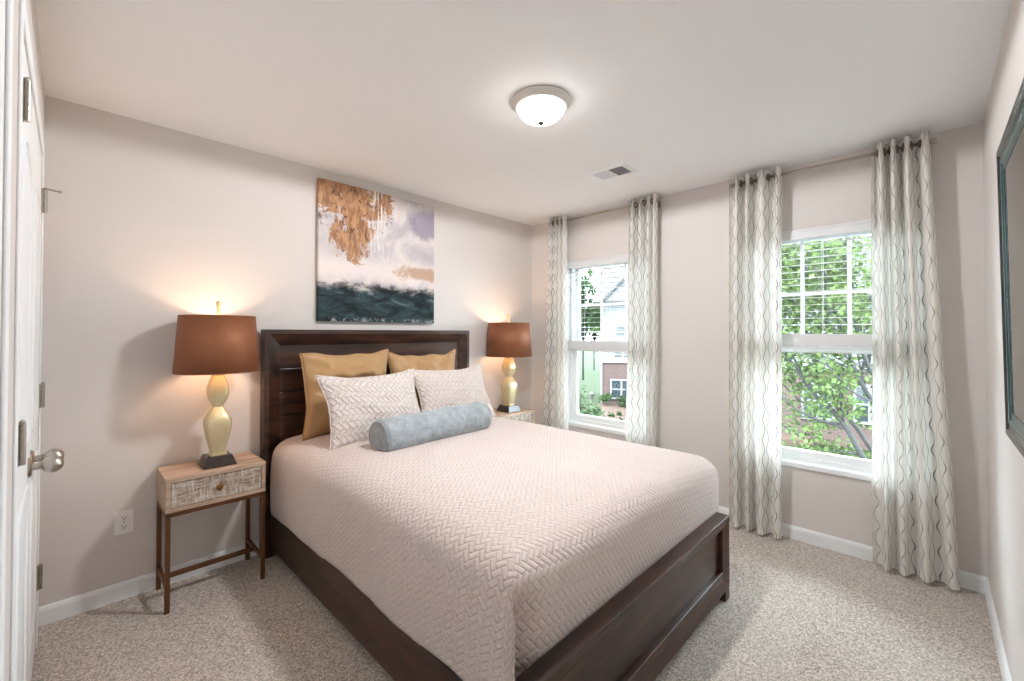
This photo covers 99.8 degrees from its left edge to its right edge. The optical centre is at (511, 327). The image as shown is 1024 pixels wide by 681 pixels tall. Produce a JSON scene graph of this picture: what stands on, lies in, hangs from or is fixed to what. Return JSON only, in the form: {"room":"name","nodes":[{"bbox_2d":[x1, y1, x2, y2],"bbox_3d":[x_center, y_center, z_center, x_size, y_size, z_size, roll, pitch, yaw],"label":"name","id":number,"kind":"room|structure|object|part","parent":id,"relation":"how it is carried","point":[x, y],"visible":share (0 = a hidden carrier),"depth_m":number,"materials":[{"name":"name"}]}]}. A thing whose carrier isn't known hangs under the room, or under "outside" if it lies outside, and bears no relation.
{"room":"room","nodes":[
{"label":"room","id":0,"kind":"room"},
{"bbox_2d":[0,0,44,680],"bbox_3d":[-1.147,0.128,0.782,3.131,2.440,0.300,-1,-1,44],"label":"wall","id":1,"kind":"structure","parent":0,"point":[30,4],"depth_m":0.95,"materials":[{"name":"white paint"}]},
{"bbox_2d":[0,0,4,337],"bbox_3d":[-0.674,0.289,0.507,0.809,2.088,0.040,-1,-1,44],"label":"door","id":2,"kind":"structure","parent":1,"relation":"in","point":[2,2],"depth_m":0.79,"materials":[{"name":"white wood"}]},
{"bbox_3d":[-0.665,0.305,0.516,0.622,1.692,0.013,-1,-1,44],"label":"panel moulding","id":3,"kind":"part","parent":2,"relation":"part of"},
{"bbox_2d":[0,0,13,680],"bbox_3d":[-0.661,0.262,0.521,0.942,2.166,0.005,-1,-1,44],"label":"door frame","id":4,"kind":"structure","parent":1,"relation":"attached to","point":[10,3],"depth_m":0.81,"materials":[{"name":"white wood"}]},
{"bbox_2d":[9,0,44,680],"bbox_3d":[-1.601,0.272,1.436,1.287,2.166,0.005,-1,-1,44],"label":"door frame","id":5,"kind":"structure","parent":1,"relation":"attached to","point":[24,33],"depth_m":1.00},
{"bbox_2d":[15,45,63,680],"bbox_3d":[-1.377,0.297,1.245,0.587,2.088,0.117,-1,-1,44],"label":"door","id":6,"kind":"structure","parent":1,"relation":"in","point":[53,463],"depth_m":1.25,"materials":[{"name":"white wood"}]},
{"bbox_3d":[-1.398,0.313,1.231,0.390,1.692,0.013,-1,-1,44],"label":"panel moulding","id":7,"kind":"part","parent":6,"relation":"part of","materials":[{"name":"white wood"}]},
{"bbox_3d":[-1.528,0.450,1.420,0.055,0.055,0.073,-1,-1,44],"label":"knob","id":8,"kind":"part","parent":6,"relation":"part of","materials":[{"name":"silver metal"}]},
{"bbox_2d":[26,109,63,680],"bbox_3d":[-1.798,0.302,1.654,0.585,2.088,0.117,-1,-1,44],"label":"door","id":9,"kind":"structure","parent":1,"relation":"in","point":[40,195],"depth_m":1.62,"materials":[{"name":"white wood"}]},
{"bbox_3d":[-1.812,0.318,1.633,0.390,1.692,0.013,-1,-1,44],"label":"panel moulding","id":10,"kind":"part","parent":9,"relation":"part of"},
{"bbox_3d":[-1.617,0.451,1.507,0.055,0.055,0.073,-1,-1,44],"label":"knob","id":11,"kind":"part","parent":9,"relation":"part of","materials":[{"name":"silver metal"}]},
{"bbox_2d":[38,95,531,606],"bbox_3d":[-1.085,0.156,3.197,0.150,2.440,3.845,-1,-1,44],"label":"wall","id":12,"kind":"structure","parent":0,"point":[149,225],"depth_m":2.29,"materials":[{"name":"white paint"}]},
{"bbox_2d":[114,508,133,535],"bbox_3d":[-1.958,0.981,2.177,0.009,0.120,0.074,-1,-1,44],"label":"wall outlet","id":13,"kind":"object","parent":12,"relation":"attached to","point":[124,519],"visible":1,"depth_m":2.17,"materials":[{"name":"white plastic"}]},
{"bbox_2d":[120,515,128,521],"bbox_3d":[-1.957,0.960,2.175,0.003,0.033,0.033,-1,-1,44],"label":"socket","id":14,"kind":"object","parent":13,"relation":"attached to","point":[123,518],"depth_m":2.18,"materials":[{"name":"white plastic"}]},
{"bbox_2d":[120,523,128,529],"bbox_3d":[-1.957,1.001,2.175,0.003,0.033,0.033,-1,-1,44],"label":"socket","id":15,"kind":"object","parent":13,"relation":"attached to","point":[123,526],"depth_m":2.17,"materials":[{"name":"white plastic"}]},
{"bbox_2d":[38,540,258,626],"bbox_3d":[-0.975,1.334,3.180,0.013,0.085,3.395,-1,-1,44],"label":"baseboard","id":16,"kind":"structure","parent":12,"relation":"attached to","point":[62,609],"depth_m":2.15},
{"bbox_2d":[316,178,433,322],"bbox_3d":[-0.967,-0.517,3.189,0.032,0.950,0.922,-1,-1,44],"label":"painting","id":17,"kind":"object","parent":12,"relation":"attached to","point":[375,250],"visible":1,"depth_m":3.12,"materials":[{"name":"paint"}]},
{"bbox_2d":[31,522,1001,680],"bbox_3d":[0.089,1.439,2.037,3.431,0.150,3.845,-1,-1,44],"label":"floor","id":18,"kind":"structure","parent":0,"point":[794,610],"depth_m":1.93,"materials":[{"name":"carpet"}]},
{"bbox_2d":[156,451,265,614],"bbox_3d":[-1.599,1.048,2.301,0.317,0.636,0.430,-1,-1,44],"label":"nightstand","id":19,"kind":"object","parent":18,"relation":"on","point":[183,488],"visible":0.99,"depth_m":2.23,"materials":[{"name":"brown wood"}]},
{"bbox_3d":[-1.849,1.138,2.257,0.020,0.454,0.020,-1,-1,44],"label":"leg","id":20,"kind":"part","parent":19,"relation":"part of","materials":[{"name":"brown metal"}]},
{"bbox_3d":[-1.648,1.136,2.061,0.020,0.454,0.020,-1,-1,44],"label":"leg","id":21,"kind":"part","parent":19,"relation":"part of","materials":[{"name":"brown metal"}]},
{"bbox_2d":[172,301,259,469],"bbox_3d":[-1.579,0.292,2.315,0.390,0.876,0.390,-1,-1,44],"label":"table lamp","id":22,"kind":"object","parent":19,"relation":"on","point":[217,346],"visible":1,"depth_m":2.21,"materials":[{"name":"brown fabric"}]},
{"bbox_3d":[-1.579,0.086,2.317,0.387,0.296,0.387,-1,-1,44],"label":"lamp shade","id":23,"kind":"part","parent":22,"relation":"part of","materials":[{"name":"brown fabric"}]},
{"bbox_3d":[-1.600,0.810,2.304,0.276,0.118,0.386,-1,-1,44],"label":"drawer","id":24,"kind":"part","parent":19,"relation":"part of","materials":[{"name":"brown wood"}]},
{"bbox_3d":[-1.495,0.811,2.202,0.025,0.032,0.032,-1,-1,44],"label":"knob","id":25,"kind":"part","parent":19,"relation":"part of","materials":[{"name":"brown wood"}]},
{"bbox_3d":[-1.563,1.141,2.550,0.020,0.454,0.020,-1,-1,44],"label":"leg","id":26,"kind":"part","parent":19,"relation":"part of","materials":[{"name":"brown wood"}]},
{"bbox_3d":[-1.362,1.139,2.355,0.020,0.454,0.020,-1,-1,44],"label":"leg","id":27,"kind":"part","parent":19,"relation":"part of","materials":[{"name":"brown wood"}]},
{"bbox_2d":[259,329,729,680],"bbox_3d":[-0.192,0.688,2.409,2.160,1.360,1.582,-1,-1,44],"label":"bed","id":28,"kind":"object","parent":18,"relation":"on","point":[633,636],"visible":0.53,"depth_m":1.87,"materials":[{"name":"brown wood"}]},
{"bbox_3d":[-1.469,1.218,2.590,0.068,0.302,0.070,-1,-1,44],"label":"headboard leg","id":29,"kind":"part","parent":28,"relation":"part of","materials":[{"name":"brown wood"}]},
{"bbox_3d":[-0.941,0.546,3.140,0.070,1.060,1.582,-1,-1,44],"label":"headboard","id":30,"kind":"part","parent":28,"relation":"part of","materials":[{"name":"brown wood"}]},
{"bbox_3d":[-0.703,1.198,1.875,2.030,0.217,0.030,-1,-1,44],"label":"rail","id":31,"kind":"part","parent":28,"relation":"part of","materials":[{"name":"brown wood"}]},
{"bbox_3d":[-0.953,0.548,3.152,0.028,0.875,1.392,-1,-1,44],"label":"headboard plank panel","id":32,"kind":"part","parent":28,"relation":"part of","materials":[{"name":"brown wood"}]},
{"bbox_3d":[0.557,1.125,1.671,0.062,0.360,1.502,-1,-1,44],"label":"footboard","id":33,"kind":"part","parent":28,"relation":"part of","materials":[{"name":"brown wood"}]},
{"bbox_3d":[0.547,1.147,1.681,0.024,0.305,1.402,-1,-1,44],"label":"footboard panel","id":34,"kind":"part","parent":28,"relation":"part of","materials":[{"name":"brown wood"}]},
{"bbox_3d":[0.562,1.260,1.664,0.024,0.090,1.386,-1,-1,44],"label":"footboard rail","id":35,"kind":"part","parent":28,"relation":"part of","materials":[{"name":"brown wood"}]},
{"bbox_3d":[1.061,1.337,2.185,0.060,0.058,0.058,-1,-1,44],"label":"footboard leg","id":36,"kind":"part","parent":28,"relation":"part of","materials":[{"name":"brown wood"}]},
{"bbox_2d":[493,407,534,422],"bbox_3d":[-0.044,1.067,3.898,0.317,0.636,0.430,-1,-1,44],"label":"nightstand","id":37,"kind":"object","parent":18,"relation":"on","point":[525,415],"visible":0.1,"depth_m":3.85,"materials":[{"name":"brown wood"}]},
{"bbox_2d":[486,314,531,412],"bbox_3d":[-0.028,0.311,3.900,0.421,0.876,0.421,-1,-1,44],"label":"table lamp","id":38,"kind":"object","parent":37,"relation":"on","point":[508,340],"visible":1,"depth_m":3.77,"materials":[{"name":"brown fabric"}]},
{"bbox_3d":[-0.028,0.105,3.902,0.418,0.296,0.418,-1,-1,44],"label":"lamp shade","id":39,"kind":"part","parent":38,"relation":"part of","materials":[{"name":"brown fabric"}]},
{"bbox_3d":[-0.044,0.830,3.902,0.276,0.118,0.386,-1,-1,44],"label":"drawer","id":40,"kind":"part","parent":37,"relation":"part of","materials":[{"name":"brown wood"}]},
{"bbox_2d":[35,0,1011,225],"bbox_3d":[0.091,-1.176,2.067,3.431,0.200,3.845,-1,-1,44],"label":"ceiling","id":41,"kind":"structure","parent":0,"point":[415,97],"depth_m":1.86,"materials":[{"name":"white paint"}]},
{"bbox_2d":[511,85,570,125],"bbox_3d":[0.138,-1.018,2.049,0.286,0.116,0.286,-1,-1,44],"label":"ceiling light","id":42,"kind":"object","parent":41,"relation":"attached to","point":[537,105],"visible":1,"depth_m":1.97,"materials":[{"name":"white glass"}]},
{"bbox_3d":[0.138,-1.011,2.049,0.226,0.070,0.226,-1,-1,44],"label":"lamp shade","id":43,"kind":"part","parent":42,"relation":"part of","materials":[{"name":"white glass"}]},
{"bbox_2d":[587,163,637,181],"bbox_3d":[0.688,-1.062,2.955,0.280,0.006,0.200,-1,-1,44],"label":"ceiling vent","id":44,"kind":"object","parent":41,"relation":"in","point":[618,170],"visible":1,"depth_m":2.94,"materials":[{"name":"white metal"}]},
{"bbox_2d":[532,122,987,576],"bbox_3d":[1.379,0.160,3.376,3.131,2.440,0.150,-1,-1,44],"label":"wall window","id":45,"kind":"structure","parent":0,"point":[693,247],"depth_m":2.80,"materials":[{"name":"white paint"}]},
{"bbox_2d":[567,254,627,435],"bbox_3d":[0.880,0.144,3.846,0.880,1.547,0.163,-1,-1,44],"label":"window","id":46,"kind":"structure","parent":45,"relation":"attached to","point":[608,425],"depth_m":4.11,"materials":[{"name":"plastic"}]},
{"bbox_3d":[0.893,0.494,3.855,0.824,0.727,0.035,-1,-1,44],"label":"sash","id":47,"kind":"part","parent":46,"relation":"part of","materials":[{"name":"glass"}]},
{"bbox_3d":[0.920,-0.215,3.890,0.824,0.772,0.030,-1,-1,44],"label":"sash","id":48,"kind":"part","parent":46,"relation":"part of","materials":[{"name":"plastic"}]},
{"bbox_2d":[567,254,627,352],"bbox_3d":[0.850,-0.206,3.819,0.868,0.839,0.066,-1,-1,44],"label":"window blind","id":49,"kind":"object","parent":45,"relation":"attached to","point":[578,345],"visible":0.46,"depth_m":3.88,"materials":[{"name":"white plastic"}]},
{"bbox_3d":[0.662,-0.187,4.011,0.002,0.785,0.052,-1,-1,44],"label":"ladder cord","id":50,"kind":"part","parent":49,"relation":"part of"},
{"bbox_3d":[0.855,0.203,3.819,0.862,0.020,0.050,-1,-1,44],"label":"rail","id":51,"kind":"part","parent":49,"relation":"part of","materials":[{"name":"white plastic"}]},
{"bbox_2d":[548,198,660,225],"bbox_3d":[0.785,-0.995,3.787,1.133,0.060,0.111,-1,-1,44],"label":"curtain rod","id":52,"kind":"object","parent":45,"relation":"attached to","point":[658,199],"visible":0.84,"depth_m":3.67,"materials":[{"name":"metal"}]},
{"bbox_2d":[542,215,567,429],"bbox_3d":[0.400,0.163,4.093,0.340,2.410,0.099,-1,-1,44],"label":"curtain","id":53,"kind":"object","parent":52,"relation":"hanging from","point":[555,394],"visible":0.83,"depth_m":4.05,"materials":[{"name":"fabric"}]},
{"bbox_2d":[625,193,657,446],"bbox_3d":[1.037,0.156,3.470,0.293,2.410,0.103,-1,-1,44],"label":"curtain","id":54,"kind":"object","parent":52,"relation":"hanging from","point":[642,334],"visible":0.88,"depth_m":3.45,"materials":[{"name":"fabric"}]},
{"bbox_2d":[781,219,872,481],"bbox_3d":[1.998,0.132,2.757,0.880,1.547,0.163,-1,-1,44],"label":"window","id":55,"kind":"structure","parent":45,"relation":"attached to","point":[845,466],"depth_m":2.73,"materials":[{"name":"plastic"}]},
{"bbox_3d":[2.022,0.116,2.782,0.880,1.515,0.095,-1,-1,44],"label":"frame","id":56,"kind":"part","parent":55,"relation":"part of","materials":[{"name":"plastic"}]},
{"bbox_3d":[2.037,-0.227,2.802,0.824,0.772,0.030,-1,-1,44],"label":"sash","id":57,"kind":"part","parent":55,"relation":"part of","materials":[{"name":"plastic"}]},
{"bbox_3d":[2.011,0.482,2.767,0.824,0.727,0.035,-1,-1,44],"label":"sash","id":58,"kind":"part","parent":55,"relation":"part of","materials":[{"name":"glass"}]},
{"bbox_2d":[782,220,872,349],"bbox_3d":[1.968,-0.251,2.731,0.868,0.773,0.066,-1,-1,44],"label":"window blind","id":59,"kind":"object","parent":45,"relation":"attached to","point":[808,341],"visible":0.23,"depth_m":2.70,"materials":[{"name":"white plastic"}]},
{"bbox_3d":[1.972,-0.234,2.736,0.002,0.719,0.052,-1,-1,44],"label":"ladder cord","id":60,"kind":"part","parent":59,"relation":"part of","materials":[{"name":"white fabric"}]},
{"bbox_3d":[1.972,0.125,2.731,0.862,0.020,0.050,-1,-1,44],"label":"rail","id":61,"kind":"part","parent":59,"relation":"part of","materials":[{"name":"white plastic"}]},
{"bbox_2d":[729,138,936,187],"bbox_3d":[1.918,-0.990,2.683,1.037,0.060,0.111,-1,-1,44],"label":"curtain rod","id":62,"kind":"object","parent":45,"relation":"attached to","point":[933,140],"visible":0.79,"depth_m":2.59,"materials":[{"name":"metal"}]},
{"bbox_2d":[729,166,781,538],"bbox_3d":[1.628,0.160,2.896,0.336,2.395,0.108,-1,-1,44],"label":"curtain","id":63,"kind":"object","parent":62,"relation":"hanging from","point":[755,208],"visible":1,"depth_m":2.89,"materials":[{"name":"fabric"}]},
{"bbox_2d":[871,131,960,589],"bbox_3d":[2.184,0.153,2.354,0.354,2.393,0.103,-1,-1,44],"label":"curtain","id":64,"kind":"object","parent":62,"relation":"hanging from","point":[914,531],"visible":1,"depth_m":2.36,"materials":[{"name":"fabric"}]},
{"bbox_2d":[719,506,986,593],"bbox_3d":[1.321,1.337,3.303,3.131,0.085,0.013,-1,-1,44],"label":"baseboard","id":65,"kind":"structure","parent":45,"relation":"attached to","point":[974,582],"depth_m":2.63,"materials":[{"name":"white wood"}]},
{"bbox_2d":[983,0,1023,680],"bbox_3d":[1.266,0.131,0.908,0.150,2.440,3.845,-1,-1,44],"label":"wall","id":66,"kind":"structure","parent":0,"point":[1005,463],"depth_m":1.73,"materials":[{"name":"white paint"}]},
{"bbox_2d":[985,577,1011,680],"bbox_3d":[1.258,1.310,1.004,0.013,0.085,3.395,-1,-1,44],"label":"baseboard","id":67,"kind":"structure","parent":66,"relation":"attached to","point":[1003,664],"depth_m":1.82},
{"bbox_2d":[996,78,1023,456],"bbox_3d":[1.465,-0.129,1.244,0.014,1.000,0.790,-2,-2,44],"label":"wall mirror","id":68,"kind":"object","parent":66,"relation":"attached to","point":[1010,152],"visible":1,"depth_m":1.36,"materials":[{"name":"teal paint"}]},
{"label":"outside","id":69,"kind":"structure","parent":0,"visible":0},
{"bbox_2d":[579,351,871,459],"bbox_3d":[21.297,2.526,40.380,110.000,4.754,79.000,-1,-1,44],"label":"lawn","id":70,"kind":"structure","parent":69,"point":[592,378],"depth_m":38.13,"materials":[{"name":"green plant"}]},
{"bbox_2d":[580,269,599,379],"bbox_3d":[6.554,-0.080,37.517,5.817,11.928,7.774,-1,-1,44],"label":"tree","id":71,"kind":"object","parent":70,"relation":"on","point":[587,315],"visible":0.33,"depth_m":37.20,"materials":[{"name":"green plant"}]},
{"bbox_2d":[579,405,600,416],"bbox_3d":[2.441,3.482,13.241,0.965,2.231,1.097,0,-1,-9],"label":"bush","id":72,"kind":"object","parent":70,"relation":"on","point":[594,412],"visible":0.13,"depth_m":13.09,"materials":[{"name":"green plant"}]},
{"bbox_2d":[579,384,604,417],"bbox_3d":[2.554,3.280,15.042,1.401,2.679,1.600,0,-1,-22],"label":"bush","id":73,"kind":"object","parent":70,"relation":"on","point":[581,405],"visible":0.18,"depth_m":14.81,"materials":[{"name":"green plant"}]},
{"bbox_2d":[590,392,593,405],"bbox_3d":[3.711,3.807,19.996,0.208,1.740,0.240,-1,-1,44],"label":"lamp post","id":74,"kind":"object","parent":70,"relation":"on","point":[591,393],"visible":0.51,"depth_m":19.96,"materials":[{"name":"metal"}]},
{"bbox_2d":[587,316,599,369],"bbox_3d":[9.601,1.394,50.128,6.040,9.280,5.419,-1,-1,44],"label":"tree","id":75,"kind":"object","parent":70,"relation":"on","point":[590,333],"visible":0.09,"depth_m":49.66,"materials":[{"name":"green plant"}]},
{"bbox_2d":[593,264,627,404],"bbox_3d":[9.604,0.714,27.130,7.900,9.900,8.150,0,-1,18],"label":"house","id":76,"kind":"structure","parent":70,"relation":"on","point":[613,364],"depth_m":24.78,"materials":[{"name":"brick"}]},
{"bbox_3d":[8.565,1.886,23.904,7.180,0.220,0.100,0,-1,18],"label":"belt trim","id":77,"kind":"part","parent":76,"relation":"part of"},
{"bbox_3d":[6.253,3.507,24.622,1.150,1.050,0.030,0,-1,18],"label":"pane","id":78,"kind":"part","parent":76,"relation":"part of","materials":[{"name":"clear glass"}]},
{"bbox_3d":[6.326,1.522,24.622,1.000,0.400,0.030,0,-1,18],"label":"pane","id":79,"kind":"part","parent":76,"relation":"part of","materials":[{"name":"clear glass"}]},
{"bbox_3d":[6.542,0.257,24.567,1.250,0.750,0.030,0,-1,18],"label":"pane","id":80,"kind":"part","parent":76,"relation":"part of","materials":[{"name":"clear glass"}]},
{"bbox_2d":[582,403,822,444],"bbox_3d":[7.806,4.544,20.392,10.300,0.480,6.791,0,-1,18],"label":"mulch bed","id":81,"kind":"object","parent":70,"relation":"on","point":[614,408],"visible":0.02,"depth_m":20.97,"materials":[{"name":"brown soil"}]},
{"bbox_2d":[597,392,612,402],"bbox_3d":[5.160,3.925,24.209,0.829,0.569,1.081,0,-1,-17],"label":"shrub","id":82,"kind":"object","parent":81,"relation":"on","point":[605,397],"visible":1,"depth_m":23.98,"materials":[{"name":"green plant"}]},
{"bbox_2d":[616,395,625,407],"bbox_3d":[6.093,4.092,23.719,0.701,0.760,0.881,0,-1,-4],"label":"shrub","id":83,"kind":"object","parent":81,"relation":"on","point":[622,400],"visible":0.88,"depth_m":23.71,"materials":[{"name":"green plant"}]},
{"bbox_2d":[781,234,872,458],"bbox_3d":[4.244,1.157,6.283,2.783,6.678,3.424,0,-1,34],"label":"tree","id":84,"kind":"object","parent":70,"relation":"on","point":[859,309],"visible":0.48,"depth_m":5.91,"materials":[{"name":"green plant"}]},
{"bbox_2d":[781,238,872,449],"bbox_3d":[17.296,0.796,16.524,12.900,9.500,8.860,0,-1,35],"label":"house","id":85,"kind":"structure","parent":70,"relation":"on","point":[867,432],"depth_m":16.43,"materials":[{"name":"brick"}]},
{"bbox_3d":[11.809,2.819,16.652,0.950,1.350,0.030,0,-1,35],"label":"pane","id":86,"kind":"part","parent":85,"relation":"part of","materials":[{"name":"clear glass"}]},
{"bbox_3d":[15.559,1.476,14.045,12.180,0.220,0.100,0,-1,35],"label":"belt trim","id":87,"kind":"part","parent":85,"relation":"part of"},
{"bbox_3d":[13.077,2.809,15.761,0.850,1.350,0.030,0,-1,35],"label":"pane","id":88,"kind":"part","parent":85,"relation":"part of","materials":[{"name":"clear glass"}]},
{"bbox_3d":[-0.204,0.935,2.423,1.960,0.424,1.400,-1,-1,44],"label":"mattress","id":89,"kind":"object","parent":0,"visible":0},
{"bbox_2d":[270,416,718,680],"bbox_3d":[-0.165,0.918,2.414,2.019,0.548,1.585,-1,-1,44],"label":"quilt","id":90,"kind":"object","parent":89,"relation":"on","point":[488,547],"visible":0.85,"depth_m":1.66,"materials":[{"name":"beige fabric"}]},
{"bbox_2d":[299,349,388,440],"bbox_3d":[-1.047,0.412,2.782,0.198,0.534,0.608,-1,-1,44],"label":"pillow","id":91,"kind":"object","parent":90,"relation":"on","point":[317,421],"visible":0.57,"depth_m":2.63,"materials":[{"name":"gold fabric"}]},
{"bbox_2d":[315,368,420,450],"bbox_3d":[-0.824,0.472,2.619,0.213,0.407,0.665,-1,-1,45],"label":"pillow sham","id":92,"kind":"object","parent":90,"relation":"on","point":[353,404],"visible":0.81,"depth_m":2.50,"materials":[{"name":"beige fabric"}]},
{"bbox_2d":[388,349,455,411],"bbox_3d":[-0.638,0.433,3.217,0.201,0.537,0.607,-1,-1,42],"label":"pillow","id":93,"kind":"object","parent":90,"relation":"on","point":[397,363],"visible":0.33,"depth_m":3.16,"materials":[{"name":"gold fabric"}]},
{"bbox_2d":[369,401,491,451],"bbox_3d":[-0.457,0.576,2.583,0.209,0.182,0.780,-1,0,41],"label":"bolster","id":94,"kind":"object","parent":90,"relation":"on","point":[391,433],"visible":0.92,"depth_m":2.44,"materials":[{"name":"grey fabric"}]},
{"bbox_2d":[408,363,496,417],"bbox_3d":[-0.405,0.477,3.075,0.660,0.407,0.210,1,-1,-44],"label":"pillow sham","id":95,"kind":"object","parent":90,"relation":"on","point":[437,389],"visible":0.71,"depth_m":3.00,"materials":[{"name":"beige fabric"}]}
]}

